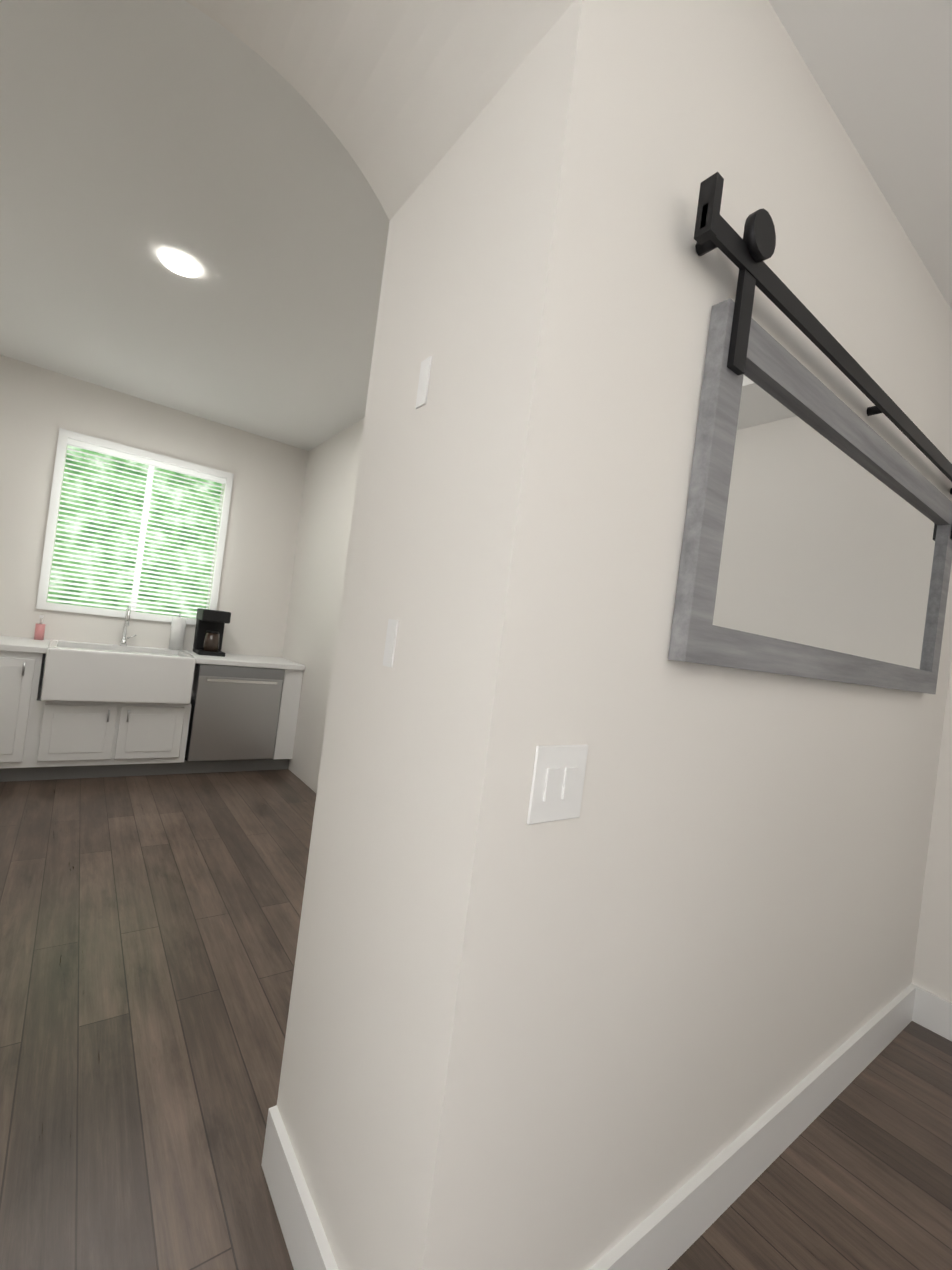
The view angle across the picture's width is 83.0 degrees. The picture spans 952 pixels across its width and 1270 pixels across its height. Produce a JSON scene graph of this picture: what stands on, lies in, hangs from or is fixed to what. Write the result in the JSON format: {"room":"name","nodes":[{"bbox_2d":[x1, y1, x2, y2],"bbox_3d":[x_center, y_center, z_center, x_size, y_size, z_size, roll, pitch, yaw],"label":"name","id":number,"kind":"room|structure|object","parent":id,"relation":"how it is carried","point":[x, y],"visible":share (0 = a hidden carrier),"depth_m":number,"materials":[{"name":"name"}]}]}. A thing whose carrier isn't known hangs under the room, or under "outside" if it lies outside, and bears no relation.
{"room":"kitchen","nodes":[
{"label":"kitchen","id":0,"kind":"room"},
{"bbox_2d":[47,445,221,617],"bbox_3d":[-2.910,-0.492,4.555,1.850,2.800,0.050,7,0,-36],"label":"garden","id":1,"kind":"object","parent":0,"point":[129,512],"visible":0.09,"depth_m":4.50,"materials":[{"name":"green plant"}]},
{"bbox_2d":[0,355,308,657],"bbox_3d":[-2.640,-0.560,4.187,2.650,3.000,0.150,7,0,-36],"label":"wall","id":2,"kind":"structure","parent":0,"point":[261,537],"depth_m":4.12,"materials":[{"name":"white paint"}]},
{"bbox_2d":[36,428,233,624],"bbox_3d":[-2.571,-0.763,4.148,1.150,1.280,0.080,7,0,-36],"label":"window blinds","id":3,"kind":"object","parent":2,"relation":"attached to","point":[98,445],"visible":0.92,"depth_m":4.10,"materials":[{"name":"white plastic"}]},
{"bbox_2d":[0,0,389,450],"bbox_3d":[-1.333,-1.778,2.645,2.650,0.270,3.700,7,0,-36],"label":"ceiling","id":4,"kind":"structure","parent":0,"point":[138,138],"depth_m":2.11,"materials":[{"name":"white paint"}]},
{"bbox_2d":[161,251,198,276],"bbox_3d":[-1.303,-1.633,2.369,0.150,0.012,0.150,7,0,-36],"label":"recessed light","id":5,"kind":"object","parent":4,"relation":"in","point":[179,263],"visible":0.98,"depth_m":2.36,"materials":[{"name":"white"}]},
{"bbox_2d":[282,417,364,793],"bbox_3d":[-0.507,-0.294,3.381,0.150,3.000,3.700,7,0,-36],"label":"wall","id":6,"kind":"structure","parent":0,"point":[321,554],"depth_m":4.21,"materials":[{"name":"white paint"}]},
{"bbox_2d":[184,0,574,219],"bbox_3d":[-0.281,-1.382,0.779,0.772,0.810,0.600,7,0,-36],"label":"arch","id":7,"kind":"object","parent":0,"point":[397,95],"visible":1,"depth_m":0.99,"materials":[{"name":"white paint"}]},
{"bbox_2d":[0,769,951,1269],"bbox_3d":[1.907,1.560,0.528,7.700,0.100,12.600,7,0,-36],"label":"floor","id":8,"kind":"structure","parent":0,"point":[148,933],"depth_m":1.52,"materials":[{"name":"brown wood"}]},
{"bbox_2d":[0,638,51,781],"bbox_3d":[-3.266,0.455,3.337,0.848,0.820,0.620,7,0,-36],"label":"base cabinet","id":9,"kind":"object","parent":8,"relation":"on","point":[23,665],"depth_m":3.31,"materials":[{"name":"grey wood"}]},
{"bbox_2d":[34,615,45,639],"bbox_3d":[-3.018,-0.051,3.723,0.054,0.169,0.077,7,0,-36],"label":"soap bottle","id":10,"kind":"object","parent":9,"relation":"on","point":[39,631],"visible":1,"depth_m":3.71,"materials":[{"name":"pink plastic"}]},
{"bbox_2d":[28,686,195,780],"bbox_3d":[-2.599,0.693,3.846,0.870,0.520,0.620,7,0,-36],"label":"base cabinet","id":11,"kind":"object","parent":8,"relation":"on","point":[71,709],"depth_m":3.58,"materials":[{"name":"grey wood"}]},
{"bbox_2d":[168,654,287,773],"bbox_3d":[-2.008,0.620,4.269,0.680,0.818,0.610,7,0,-36],"label":"dishwasher","id":12,"kind":"object","parent":8,"relation":"on","point":[239,701],"depth_m":4.03,"materials":[{"name":"grey metal"}]},
{"bbox_2d":[168,613,186,649],"bbox_3d":[-2.366,-0.027,4.265,0.100,0.289,0.100,7,0,-36],"label":"paper towel","id":13,"kind":"object","parent":12,"relation":"on","point":[177,633],"visible":0.98,"depth_m":4.22,"materials":[{"name":"white paper"}]},
{"bbox_2d":[193,608,230,656],"bbox_3d":[-2.091,-0.023,4.248,0.200,0.350,0.275,7,0,-36],"label":"coffee maker","id":14,"kind":"object","parent":12,"relation":"on","point":[209,632],"visible":1,"depth_m":4.18,"materials":[{"name":"black plastic"}]},
{"bbox_2d":[277,0,951,1269],"bbox_3d":[0.866,-0.128,1.730,2.446,3.000,0.600,7,0,-36],"label":"wall","id":15,"kind":"structure","parent":0,"point":[671,960],"depth_m":0.96,"materials":[{"name":"white paint"}]},
{"bbox_2d":[261,1105,338,1269],"bbox_3d":[-0.304,1.166,1.001,0.018,0.130,0.576,7,0,-36],"label":"baseboard","id":16,"kind":"structure","parent":15,"relation":"attached to","point":[308,1247],"depth_m":1.08,"materials":[{"name":"white wood"}]},
{"bbox_2d":[383,356,431,667],"bbox_3d":[-0.131,-0.233,1.024,0.004,0.590,0.035,7,0,-36],"label":"wall plates","id":17,"kind":"object","parent":15,"relation":"attached to","point":[392,627],"visible":1,"depth_m":1.02,"materials":[{"name":"white plastic"}]},
{"bbox_2d":[527,744,587,824],"bbox_3d":[0.131,0.233,0.844,0.115,0.120,0.010,7,0,-36],"label":"switch plate","id":18,"kind":"object","parent":15,"relation":"attached to","point":[557,785],"visible":1,"depth_m":0.84,"materials":[{"name":"white plastic"}]},
{"bbox_2d":[589,983,920,1269],"bbox_3d":[0.789,1.307,1.415,2.284,0.130,0.018,7,0,-36],"label":"baseboard","id":19,"kind":"structure","parent":15,"relation":"attached to","point":[669,1232],"depth_m":1.32,"materials":[{"name":"white wood"}]},
{"bbox_2d":[668,172,951,693],"bbox_3d":[1.036,-0.280,1.423,1.770,0.820,0.066,7,0,-36],"label":"mirror","id":20,"kind":"object","parent":15,"relation":"attached to","point":[817,540],"visible":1,"depth_m":1.19,"materials":[{"name":"grey glass"}]},
{"bbox_2d":[769,0,951,310],"bbox_3d":[0.629,-1.307,0.769,3.850,0.170,0.500,7,0,-36],"label":"ceiling","id":21,"kind":"structure","parent":0,"point":[881,71],"depth_m":1.17,"materials":[{"name":"white paint"}]},
{"bbox_2d":[912,658,951,1001],"bbox_3d":[2.522,-1.028,1.570,0.180,5.200,1.483,7,0,-36],"label":"wall","id":22,"kind":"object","parent":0,"point":[932,971],"depth_m":2.07,"materials":[{"name":"white paint"}]},
{"bbox_2d":[917,986,951,1040],"bbox_3d":[2.141,1.478,1.477,0.018,0.130,1.465,7,0,-36],"label":"baseboard","id":23,"kind":"structure","parent":22,"relation":"attached to","point":[934,1014],"depth_m":2.02,"materials":[{"name":"white wood"}]}
]}

